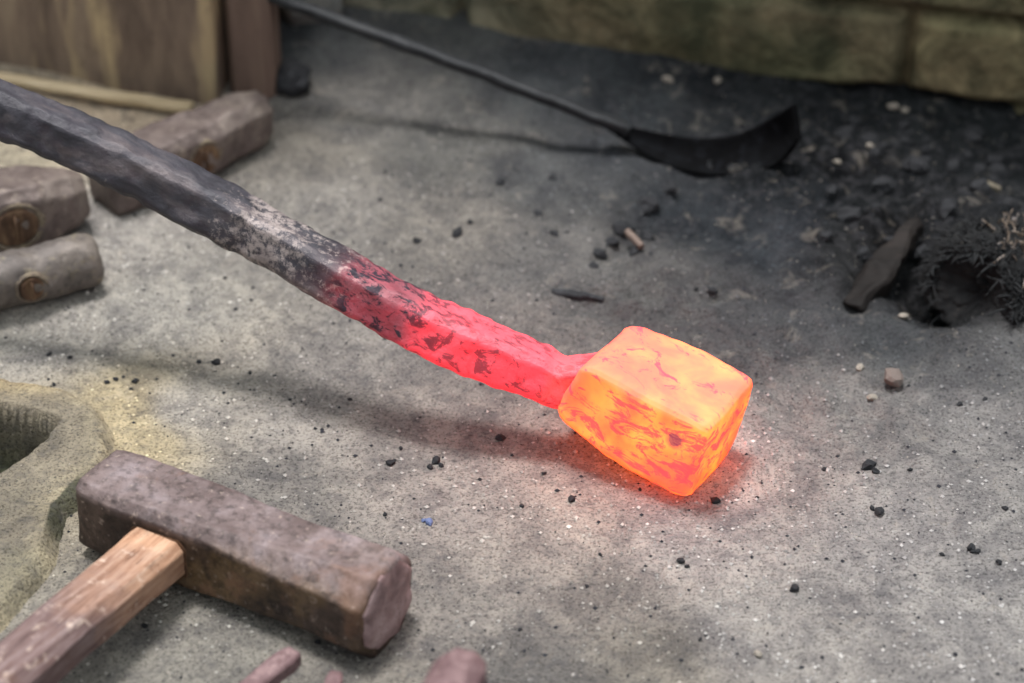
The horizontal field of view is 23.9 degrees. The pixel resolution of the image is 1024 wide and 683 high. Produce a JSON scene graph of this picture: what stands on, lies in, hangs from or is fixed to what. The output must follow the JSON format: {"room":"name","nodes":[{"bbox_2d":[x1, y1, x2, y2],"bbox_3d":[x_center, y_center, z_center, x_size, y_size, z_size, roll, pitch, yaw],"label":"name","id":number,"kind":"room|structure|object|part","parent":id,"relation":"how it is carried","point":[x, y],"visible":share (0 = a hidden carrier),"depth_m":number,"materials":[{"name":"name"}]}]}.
{"room":"metal workshop","nodes":[
{"label":"metal workshop","id":0,"kind":"room"},
{"bbox_2d":[0,5,1023,682],"bbox_3d":[-0.001,-0.055,1.695,1.319,0.097,1.058,0,36,0],"label":"floor","id":1,"kind":"structure","parent":0,"point":[351,69],"depth_m":1.57,"materials":[{"name":"grey concrete"}]},
{"bbox_2d":[0,164,91,254],"bbox_3d":[-0.352,-0.090,1.683,0.116,0.054,0.058,-16,39,-21],"label":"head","id":2,"kind":"object","parent":1,"relation":"on","point":[39,204],"visible":0.92,"depth_m":1.67},
{"bbox_2d":[0,233,102,308],"bbox_3d":[-0.333,-0.043,1.629,0.112,0.041,0.042,-16,39,-21],"label":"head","id":3,"kind":"object","parent":1,"relation":"on","point":[70,264],"visible":1,"depth_m":1.62},
{"bbox_2d":[0,378,114,632],"bbox_3d":[-0.346,0.109,1.476,0.226,0.052,0.352,0,36,0],"label":"stone basin","id":4,"kind":"object","parent":1,"relation":"on","point":[51,439],"visible":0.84,"depth_m":1.47,"materials":[{"name":"beige stone"}]},
{"bbox_2d":[0,71,193,111],"bbox_3d":[-0.341,-0.194,1.846,0.204,0.015,0.016,8,37,11],"label":"wooden lath","id":5,"kind":"object","parent":1,"relation":"on","point":[24,81],"visible":0.95,"depth_m":1.83,"materials":[{"name":"beige wood"}]},
{"bbox_2d":[0,0,229,104],"bbox_3d":[-0.351,-0.411,1.822,0.312,0.435,0.167,10,37,14],"label":"wooden board","id":6,"kind":"object","parent":1,"relation":"on","point":[177,49],"visible":0.54,"depth_m":1.83,"materials":[{"name":"brown wood"}]},
{"bbox_2d":[131,378,138,382],"bbox_3d":[-0.244,0.025,1.566,0.004,0.004,0.006,8,37,11],"label":"bit","id":7,"kind":"object","parent":1,"relation":"on","point":[135,380],"visible":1,"depth_m":1.56,"materials":[{"name":"black stone"}]},
{"bbox_2d":[141,623,147,628],"bbox_3d":[-0.209,0.162,1.376,0.005,0.003,0.003,11,37,15],"label":"bit","id":8,"kind":"object","parent":1,"relation":"on","point":[144,625],"visible":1,"depth_m":1.38,"materials":[{"name":"black stone"}]},
{"bbox_2d":[89,93,274,216],"bbox_3d":[-0.238,-0.139,1.758,0.148,0.046,0.048,-29,45,-34],"label":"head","id":9,"kind":"object","parent":1,"relation":"on","point":[213,135],"visible":0.62,"depth_m":1.75},
{"bbox_2d":[0,452,412,682],"bbox_3d":[-0.224,0.186,1.286,0.202,0.074,0.341,18,40,23],"label":"hammer","id":10,"kind":"object","parent":1,"relation":"on","point":[156,525],"visible":1,"depth_m":1.35,"materials":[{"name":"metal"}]},
{"bbox_3d":[-0.258,0.169,1.298,0.038,0.037,0.341,18,36,23],"label":"handle","id":11,"kind":"part","parent":10,"relation":"part of","materials":[{"name":"brown wood"}]},
{"bbox_2d":[211,358,220,365],"bbox_3d":[-0.194,0.013,1.589,0.006,0.005,0.006,25,43,30],"label":"bit","id":12,"kind":"object","parent":1,"relation":"on","point":[216,361],"visible":1,"depth_m":1.59,"materials":[{"name":"black stone"}]},
{"bbox_2d":[224,0,281,99],"bbox_3d":[-0.196,-0.353,1.741,0.036,0.435,0.035,7,37,10],"label":"timber post","id":13,"kind":"object","parent":1,"relation":"on","point":[252,26],"visible":0.74,"depth_m":1.82,"materials":[{"name":"brown wood"}]},
{"bbox_2d":[239,645,301,682],"bbox_3d":[-0.141,0.188,1.304,0.013,0.013,0.070,26,43,31],"label":"rod","id":14,"kind":"object","parent":1,"relation":"on","point":[286,662],"visible":1,"depth_m":1.31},
{"bbox_2d":[275,57,311,96],"bbox_3d":[-0.169,-0.202,1.851,0.032,0.026,0.037,0,36,0],"label":"clinker","id":15,"kind":"object","parent":1,"relation":"on","point":[292,78],"visible":0.98,"depth_m":1.84,"materials":[{"name":"black stone"}]},
{"bbox_2d":[280,0,342,24],"bbox_3d":[-0.159,-0.277,1.902,0.054,0.058,0.049,0,36,0],"label":"stone","id":16,"kind":"object","parent":1,"relation":"on","point":[294,18],"visible":0.52,"depth_m":1.89,"materials":[{"name":"grey stone"}]},
{"bbox_2d":[326,672,342,682],"bbox_3d":[-0.099,0.195,1.301,0.010,0.012,0.045,6,36,8],"label":"rod","id":17,"kind":"object","parent":1,"relation":"on","point":[333,677],"visible":1,"depth_m":1.31,"materials":[{"name":"pink metal"}]},
{"bbox_2d":[0,80,750,493],"bbox_3d":[-0.125,-0.059,1.509,0.564,0.201,0.084,13,38,17],"label":"glowing forging","id":18,"kind":"object","parent":1,"relation":"on","point":[667,410],"visible":1,"depth_m":1.48,"materials":[{"name":"metal"}]},
{"bbox_2d":[385,459,395,465],"bbox_3d":[-0.075,0.075,1.497,0.006,0.004,0.005,-9,37,-12],"label":"bit","id":19,"kind":"object","parent":1,"relation":"on","point":[389,462],"visible":1,"depth_m":1.50,"materials":[{"name":"black stone"}]},
{"bbox_2d":[412,237,421,243],"bbox_3d":[-0.066,-0.070,1.694,0.007,0.006,0.006,-5,36,-6],"label":"bit","id":20,"kind":"object","parent":1,"relation":"on","point":[416,240],"visible":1,"depth_m":1.69,"materials":[{"name":"black stone"}]},
{"bbox_2d":[425,518,432,525],"bbox_3d":[-0.050,0.108,1.450,0.004,0.004,0.006,-5,36,-8],"label":"flake","id":21,"kind":"object","parent":1,"relation":"on","point":[428,521],"visible":1,"depth_m":1.45,"materials":[{"name":"blue"}]},
{"bbox_2d":[432,456,439,464],"bbox_3d":[-0.047,0.073,1.498,0.005,0.005,0.007,4,36,6],"label":"bit","id":22,"kind":"object","parent":1,"relation":"on","point":[435,460],"visible":1,"depth_m":1.50,"materials":[{"name":"black stone"}]},
{"bbox_2d":[423,647,484,682],"bbox_3d":[-0.037,0.185,1.195,0.028,0.029,0.083,12,38,16],"label":"rod","id":23,"kind":"object","parent":1,"relation":"on","point":[459,665],"visible":1,"depth_m":1.21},
{"bbox_2d":[452,226,461,237],"bbox_3d":[-0.039,-0.076,1.701,0.007,0.008,0.010,3,36,4],"label":"bit","id":24,"kind":"object","parent":1,"relation":"on","point":[456,233],"visible":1,"depth_m":1.70,"materials":[{"name":"black stone"}]},
{"bbox_2d":[495,177,504,185],"bbox_3d":[-0.008,-0.116,1.755,0.006,0.006,0.009,9,37,12],"label":"bit","id":25,"kind":"object","parent":1,"relation":"on","point":[500,181],"visible":1,"depth_m":1.75,"materials":[{"name":"grey stone"}]},
{"bbox_2d":[495,434,505,440],"bbox_3d":[-0.007,0.060,1.516,0.006,0.005,0.007,16,39,21],"label":"bit","id":26,"kind":"object","parent":1,"relation":"on","point":[500,437],"visible":1,"depth_m":1.51,"materials":[{"name":"black stone"}]},
{"bbox_2d":[0,102,1023,682],"bbox_3d":[0.020,0.013,1.585,0.882,0.057,0.644,0,36,0],"label":"grit","id":27,"kind":"object","parent":1,"relation":"on","point":[335,647],"visible":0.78,"depth_m":1.55,"materials":[{"name":"grey gravel"}]},
{"bbox_2d":[267,0,801,176],"bbox_3d":[0.002,-0.192,1.780,0.429,0.106,0.034,8,37,11],"label":"shovel","id":28,"kind":"object","parent":1,"relation":"on","point":[771,142],"visible":1,"depth_m":1.78,"materials":[{"name":"black metal"}]},
{"bbox_3d":[-0.058,-0.211,1.792,0.303,0.088,0.017,9,37,12],"label":"handle","id":29,"kind":"part","parent":28,"relation":"part of","materials":[{"name":"metal"}]},
{"bbox_3d":[0.139,-0.153,1.766,0.146,0.061,0.033,6,36,8],"label":"blade","id":30,"kind":"part","parent":28,"relation":"part of","materials":[{"name":"black metal"}]},
{"bbox_2d":[533,210,542,216],"bbox_3d":[0.019,-0.090,1.723,0.006,0.005,0.007,-11,37,-14],"label":"bit","id":31,"kind":"object","parent":1,"relation":"on","point":[537,213],"visible":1,"depth_m":1.72,"materials":[{"name":"black stone"}]},
{"bbox_2d":[547,174,555,180],"bbox_3d":[0.029,-0.119,1.762,0.006,0.004,0.009,-10,37,-13],"label":"bit","id":32,"kind":"object","parent":1,"relation":"on","point":[551,176],"visible":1,"depth_m":1.76,"materials":[{"name":"grey stone"}]},
{"bbox_2d":[549,230,558,236],"bbox_3d":[0.030,-0.076,1.701,0.010,0.006,0.007,29,45,34],"label":"bit","id":33,"kind":"object","parent":1,"relation":"on","point":[552,232],"visible":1,"depth_m":1.70,"materials":[{"name":"black stone"}]},
{"bbox_2d":[568,495,575,501],"bbox_3d":[0.036,0.095,1.467,0.005,0.004,0.007,-13,38,-17],"label":"bit","id":34,"kind":"object","parent":1,"relation":"on","point":[571,498],"visible":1,"depth_m":1.47,"materials":[{"name":"black stone"}]},
{"bbox_2d":[553,288,603,302],"bbox_3d":[0.045,-0.031,1.645,0.036,0.006,0.007,11,37,15],"label":"charcoal splinter","id":35,"kind":"object","parent":1,"relation":"on","point":[577,295],"visible":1,"depth_m":1.64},
{"bbox_2d":[588,261,598,268],"bbox_3d":[0.056,-0.051,1.668,0.007,0.007,0.011,-19,40,-24],"label":"lump","id":36,"kind":"object","parent":1,"relation":"on","point":[592,264],"visible":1,"depth_m":1.67,"materials":[{"name":"grey stone"}]},
{"bbox_2d":[592,248,607,258],"bbox_3d":[0.060,-0.061,1.687,0.012,0.008,0.010,-18,40,-23],"label":"lump","id":37,"kind":"object","parent":1,"relation":"on","point":[600,253],"visible":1,"depth_m":1.68,"materials":[{"name":"black stone"}]},
{"bbox_2d":[605,237,618,246],"bbox_3d":[0.068,-0.070,1.700,0.015,0.009,0.010,0,36,0],"label":"lump","id":38,"kind":"object","parent":1,"relation":"on","point":[610,241],"visible":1,"depth_m":1.70,"materials":[{"name":"black stone"}]},
{"bbox_2d":[612,219,634,236],"bbox_3d":[0.077,-0.080,1.714,0.013,0.012,0.018,23,42,29],"label":"lump","id":39,"kind":"object","parent":1,"relation":"on","point":[619,226],"visible":0.89,"depth_m":1.71,"materials":[{"name":"black stone"}]},
{"bbox_2d":[624,228,644,249],"bbox_3d":[0.085,-0.071,1.691,0.005,0.006,0.024,-15,39,-20],"label":"twig","id":40,"kind":"object","parent":1,"relation":"on","point":[628,233],"visible":1,"depth_m":1.69,"materials":[{"name":"brown wood"}]},
{"bbox_2d":[629,245,640,256],"bbox_3d":[0.086,-0.063,1.689,0.010,0.008,0.012,-4,36,-6],"label":"lump","id":41,"kind":"object","parent":1,"relation":"on","point":[633,251],"visible":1,"depth_m":1.69,"materials":[{"name":"black stone"}]},
{"bbox_2d":[640,204,650,215],"bbox_3d":[0.095,-0.095,1.732,0.009,0.008,0.013,-10,37,-13],"label":"lump","id":42,"kind":"object","parent":1,"relation":"on","point":[645,209],"visible":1,"depth_m":1.73,"materials":[{"name":"grey stone"}]},
{"bbox_2d":[640,230,654,240],"bbox_3d":[0.095,-0.073,1.701,0.010,0.009,0.013,-5,36,-7],"label":"lump","id":43,"kind":"object","parent":1,"relation":"on","point":[646,235],"visible":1,"depth_m":1.70,"materials":[{"name":"black stone"}]},
{"bbox_2d":[639,195,659,213],"bbox_3d":[0.099,-0.098,1.735,0.015,0.012,0.013,-11,37,-15],"label":"lump","id":44,"kind":"object","parent":1,"relation":"on","point":[652,202],"visible":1,"depth_m":1.73,"materials":[{"name":"black stone"}]},
{"bbox_2d":[662,75,673,82],"bbox_3d":[0.120,-0.202,1.856,0.009,0.006,0.006,3,36,4],"label":"pebble","id":45,"kind":"object","parent":1,"relation":"on","point":[667,79],"visible":1,"depth_m":1.85,"materials":[{"name":"grey stone"}]},
{"bbox_2d":[661,184,677,193],"bbox_3d":[0.114,-0.111,1.756,0.012,0.010,0.012,-5,36,-6],"label":"lump","id":46,"kind":"object","parent":1,"relation":"on","point":[668,188],"visible":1,"depth_m":1.75,"materials":[{"name":"black stone"}]},
{"bbox_2d":[676,558,684,562],"bbox_3d":[0.099,0.129,1.423,0.005,0.003,0.004,3,36,5],"label":"bit","id":47,"kind":"object","parent":1,"relation":"on","point":[679,560],"visible":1,"depth_m":1.42,"materials":[{"name":"black stone"}]},
{"bbox_2d":[707,286,717,293],"bbox_3d":[0.136,-0.035,1.640,0.008,0.004,0.006,6,36,8],"label":"bit","id":48,"kind":"object","parent":1,"relation":"on","point":[711,290],"visible":1,"depth_m":1.64,"materials":[{"name":"grey stone"}]},
{"bbox_2d":[710,497,720,503],"bbox_3d":[0.123,0.096,1.466,0.006,0.004,0.004,-3,36,-4],"label":"bit","id":49,"kind":"object","parent":1,"relation":"on","point":[714,500],"visible":1,"depth_m":1.47,"materials":[{"name":"black stone"}]},
{"bbox_2d":[714,76,720,83],"bbox_3d":[0.158,-0.201,1.858,0.006,0.005,0.008,-1,36,-1],"label":"pebble","id":50,"kind":"object","parent":1,"relation":"on","point":[717,80],"visible":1,"depth_m":1.86,"materials":[{"name":"grey stone"}]},
{"bbox_2d":[754,650,762,656],"bbox_3d":[0.138,0.175,1.356,0.004,0.004,0.006,-13,38,-17],"label":"pebble","id":51,"kind":"object","parent":1,"relation":"on","point":[757,653],"visible":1,"depth_m":1.35,"materials":[{"name":"beige stone"}]},
{"bbox_2d":[789,584,798,591],"bbox_3d":[0.164,0.143,1.401,0.005,0.005,0.007,13,38,18],"label":"bit","id":52,"kind":"object","parent":1,"relation":"on","point":[794,587],"visible":1,"depth_m":1.40,"materials":[{"name":"black stone"}]},
{"bbox_2d":[820,230,833,241],"bbox_3d":[0.218,-0.073,1.676,0.011,0.008,0.008,-23,42,-28],"label":"lump","id":53,"kind":"object","parent":1,"relation":"on","point":[827,235],"visible":1,"depth_m":1.67,"materials":[{"name":"black stone"}]},
{"bbox_2d":[825,184,837,198],"bbox_3d":[0.231,-0.108,1.744,0.008,0.009,0.012,17,39,22],"label":"lump","id":54,"kind":"object","parent":1,"relation":"on","point":[831,191],"visible":1,"depth_m":1.74,"materials":[{"name":"grey stone"}]},
{"bbox_2d":[833,126,853,137],"bbox_3d":[0.250,-0.156,1.812,0.016,0.011,0.012,-26,43,-31],"label":"lump","id":55,"kind":"object","parent":1,"relation":"on","point":[844,130],"visible":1,"depth_m":1.81,"materials":[{"name":"black stone"}]},
{"bbox_2d":[837,206,860,222],"bbox_3d":[0.237,-0.089,1.703,0.019,0.014,0.016,28,44,33],"label":"lump","id":56,"kind":"object","parent":1,"relation":"on","point":[846,213],"visible":1,"depth_m":1.70,"materials":[{"name":"black stone"}]},
{"bbox_2d":[856,363,864,370],"bbox_3d":[0.226,0.017,1.571,0.005,0.004,0.008,20,41,26],"label":"pebble","id":57,"kind":"object","parent":1,"relation":"on","point":[860,366],"visible":1,"depth_m":1.57,"materials":[{"name":"beige stone"}]},
{"bbox_2d":[856,246,870,260],"bbox_3d":[0.245,-0.062,1.685,0.010,0.008,0.013,12,38,16],"label":"lump","id":58,"kind":"object","parent":1,"relation":"on","point":[864,251],"visible":1,"depth_m":1.68,"materials":[{"name":"black stone"}]},
{"bbox_2d":[857,131,877,142],"bbox_3d":[0.267,-0.150,1.806,0.018,0.011,0.013,-27,44,-32],"label":"lump","id":59,"kind":"object","parent":1,"relation":"on","point":[869,136],"visible":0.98,"depth_m":1.80,"materials":[{"name":"black stone"}]},
{"bbox_2d":[862,459,876,470],"bbox_3d":[0.220,0.076,1.491,0.007,0.006,0.011,21,41,27],"label":"bit","id":60,"kind":"object","parent":1,"relation":"on","point":[868,464],"visible":1,"depth_m":1.49,"materials":[{"name":"black stone"}]},
{"bbox_2d":[866,143,873,148],"bbox_3d":[0.265,-0.145,1.791,0.006,0.004,0.005,-19,40,-24],"label":"pebble","id":61,"kind":"object","parent":1,"relation":"on","point":[869,145],"visible":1,"depth_m":1.79,"materials":[{"name":"grey stone"}]},
{"bbox_2d":[866,394,877,400],"bbox_3d":[0.231,0.036,1.547,0.008,0.004,0.005,-4,36,-6],"label":"pebble","id":62,"kind":"object","parent":1,"relation":"on","point":[871,397],"visible":1,"depth_m":1.55,"materials":[{"name":"white stone"}]},
{"bbox_2d":[868,146,881,158],"bbox_3d":[0.269,-0.140,1.788,0.010,0.009,0.016,11,37,15],"label":"lump","id":63,"kind":"object","parent":1,"relation":"on","point":[875,152],"visible":1,"depth_m":1.78,"materials":[{"name":"black stone"}]},
{"bbox_2d":[872,467,879,473],"bbox_3d":[0.224,0.080,1.487,0.005,0.004,0.004,21,41,26],"label":"bit","id":64,"kind":"object","parent":1,"relation":"on","point":[874,470],"visible":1,"depth_m":1.49,"materials":[{"name":"black stone"}]},
{"bbox_2d":[874,507,883,514],"bbox_3d":[0.221,0.102,1.456,0.006,0.005,0.008,7,37,9],"label":"bit","id":65,"kind":"object","parent":1,"relation":"on","point":[878,510],"visible":1,"depth_m":1.46,"materials":[{"name":"black stone"}]},
{"bbox_2d":[871,176,894,193],"bbox_3d":[0.269,-0.113,1.754,0.020,0.012,0.014,-21,41,-26],"label":"lump","id":66,"kind":"object","parent":1,"relation":"on","point":[884,184],"visible":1,"depth_m":1.75,"materials":[{"name":"black stone"}]},
{"bbox_2d":[877,141,890,149],"bbox_3d":[0.276,-0.145,1.790,0.010,0.008,0.008,-19,40,-24],"label":"lump","id":67,"kind":"object","parent":1,"relation":"on","point":[883,145],"visible":1,"depth_m":1.79,"materials":[{"name":"black stone"}]},
{"bbox_2d":[845,215,926,312],"bbox_3d":[0.258,-0.051,1.665,0.025,0.038,0.092,25,43,30],"label":"wood","id":68,"kind":"object","parent":1,"relation":"on","point":[877,275],"visible":0.98,"depth_m":1.66,"materials":[{"name":"wood"}]},
{"bbox_2d":[887,103,898,109],"bbox_3d":[0.289,-0.179,1.835,0.010,0.005,0.006,6,36,8],"label":"pebble","id":69,"kind":"object","parent":1,"relation":"on","point":[893,106],"visible":1,"depth_m":1.83,"materials":[{"name":"grey stone"}]},
{"bbox_2d":[884,368,903,386],"bbox_3d":[0.246,0.023,1.559,0.012,0.010,0.018,7,37,9],"label":"stone","id":70,"kind":"object","parent":1,"relation":"on","point":[893,377],"visible":1,"depth_m":1.55,"materials":[{"name":"brown stone"}]},
{"bbox_2d":[898,313,908,318],"bbox_3d":[0.264,-0.017,1.629,0.008,0.004,0.006,-11,37,-15],"label":"pebble","id":71,"kind":"object","parent":1,"relation":"on","point":[901,315],"visible":1,"depth_m":1.63,"materials":[{"name":"beige stone"}]},
{"bbox_2d":[901,107,908,112],"bbox_3d":[0.298,-0.176,1.834,0.006,0.006,0.009,7,37,9],"label":"pebble","id":72,"kind":"object","parent":1,"relation":"on","point":[904,109],"visible":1,"depth_m":1.83,"materials":[{"name":"grey stone"}]},
{"bbox_2d":[900,136,915,146],"bbox_3d":[0.294,-0.148,1.801,0.010,0.008,0.011,26,43,31],"label":"lump","id":73,"kind":"object","parent":1,"relation":"on","point":[905,140],"visible":1,"depth_m":1.80,"materials":[{"name":"black stone"}]},
{"bbox_2d":[902,154,929,173],"bbox_3d":[0.295,-0.129,1.760,0.021,0.014,0.017,22,42,28],"label":"lump","id":74,"kind":"object","parent":1,"relation":"on","point":[912,162],"visible":1,"depth_m":1.75,"materials":[{"name":"black stone"}]},
{"bbox_2d":[909,243,931,261],"bbox_3d":[0.287,-0.062,1.686,0.021,0.012,0.014,-15,39,-20],"label":"lump","id":75,"kind":"object","parent":1,"relation":"on","point":[914,255],"visible":0.64,"depth_m":1.68,"materials":[{"name":"black stone"}]},
{"bbox_2d":[920,155,931,162],"bbox_3d":[0.307,-0.135,1.791,0.014,0.008,0.010,-29,45,-33],"label":"lump","id":76,"kind":"object","parent":1,"relation":"on","point":[928,159],"visible":0.57,"depth_m":1.79,"materials":[{"name":"black stone"}]},
{"bbox_2d":[939,198,957,218],"bbox_3d":[0.305,-0.093,1.692,0.014,0.012,0.020,4,36,6],"label":"lump","id":77,"kind":"object","parent":1,"relation":"on","point":[948,206],"visible":1,"depth_m":1.69,"materials":[{"name":"black stone"}]},
{"bbox_2d":[946,159,958,173],"bbox_3d":[0.325,-0.129,1.782,0.009,0.009,0.013,6,36,9],"label":"lump","id":78,"kind":"object","parent":1,"relation":"on","point":[952,166],"visible":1,"depth_m":1.78,"materials":[{"name":"black stone"}]},
{"bbox_2d":[909,207,1023,327],"bbox_3d":[0.336,-0.042,1.640,0.112,0.089,0.128,-15,39,-20],"label":"bundle","id":79,"kind":"object","parent":1,"relation":"on","point":[976,267],"visible":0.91,"depth_m":1.63,"materials":[{"name":"black"}]},
{"bbox_2d":[964,150,971,158],"bbox_3d":[0.337,-0.138,1.787,0.006,0.005,0.008,-11,37,-15],"label":"lump","id":80,"kind":"object","parent":1,"relation":"on","point":[967,154],"visible":1,"depth_m":1.78,"materials":[{"name":"black stone"}]},
{"bbox_2d":[967,543,975,550],"bbox_3d":[0.272,0.121,1.429,0.005,0.004,0.006,19,40,24],"label":"bit","id":81,"kind":"object","parent":1,"relation":"on","point":[971,546],"visible":1,"depth_m":1.43,"materials":[{"name":"black stone"}]},
{"bbox_2d":[963,132,982,145],"bbox_3d":[0.343,-0.150,1.799,0.017,0.011,0.012,27,44,32],"label":"lump","id":82,"kind":"object","parent":1,"relation":"on","point":[971,137],"visible":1,"depth_m":1.79,"materials":[{"name":"black stone"}]},
{"bbox_2d":[963,125,983,136],"bbox_3d":[0.346,-0.156,1.817,0.017,0.012,0.014,21,41,26],"label":"lump","id":83,"kind":"object","parent":1,"relation":"on","point":[976,129],"visible":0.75,"depth_m":1.81,"materials":[{"name":"black stone"}]},
{"bbox_2d":[969,178,990,190],"bbox_3d":[0.330,-0.111,1.710,0.014,0.009,0.012,-10,37,-14],"label":"lump","id":84,"kind":"object","parent":1,"relation":"on","point":[977,183],"visible":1,"depth_m":1.71,"materials":[{"name":"black stone"}]},
{"bbox_2d":[973,163,986,172],"bbox_3d":[0.343,-0.127,1.782,0.013,0.009,0.010,20,41,25],"label":"lump","id":85,"kind":"object","parent":1,"relation":"on","point":[979,167],"visible":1,"depth_m":1.78,"materials":[{"name":"black stone"}]},
{"bbox_2d":[987,180,1000,192],"bbox_3d":[0.344,-0.112,1.744,0.018,0.007,0.008,12,38,16],"label":"chip","id":86,"kind":"object","parent":1,"relation":"on","point":[996,188],"visible":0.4,"depth_m":1.74,"materials":[{"name":"beige wood"}]},
{"bbox_2d":[989,175,1001,185],"bbox_3d":[0.353,-0.117,1.775,0.014,0.010,0.009,6,36,9],"label":"lump","id":87,"kind":"object","parent":1,"relation":"on","point":[994,179],"visible":0.62,"depth_m":1.77,"materials":[{"name":"black stone"}]},
{"bbox_2d":[989,162,1007,179],"bbox_3d":[0.358,-0.127,1.788,0.013,0.011,0.018,-7,37,-10],"label":"lump","id":88,"kind":"object","parent":1,"relation":"on","point":[1000,171],"visible":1,"depth_m":1.78,"materials":[{"name":"black stone"}]},
{"bbox_2d":[1003,196,1021,203],"bbox_3d":[0.353,-0.097,1.717,0.022,0.013,0.014,-23,42,-29],"label":"lump","id":89,"kind":"object","parent":1,"relation":"on","point":[1006,199],"visible":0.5,"depth_m":1.71,"materials":[{"name":"black stone"}]},
{"bbox_2d":[342,0,1023,113],"bbox_3d":[0.073,-0.362,1.795,1.149,0.477,0.027,8,37,11],"label":"wall","id":90,"kind":"structure","parent":0,"point":[974,49],"depth_m":1.84,"materials":[{"name":"stone"}]}
]}

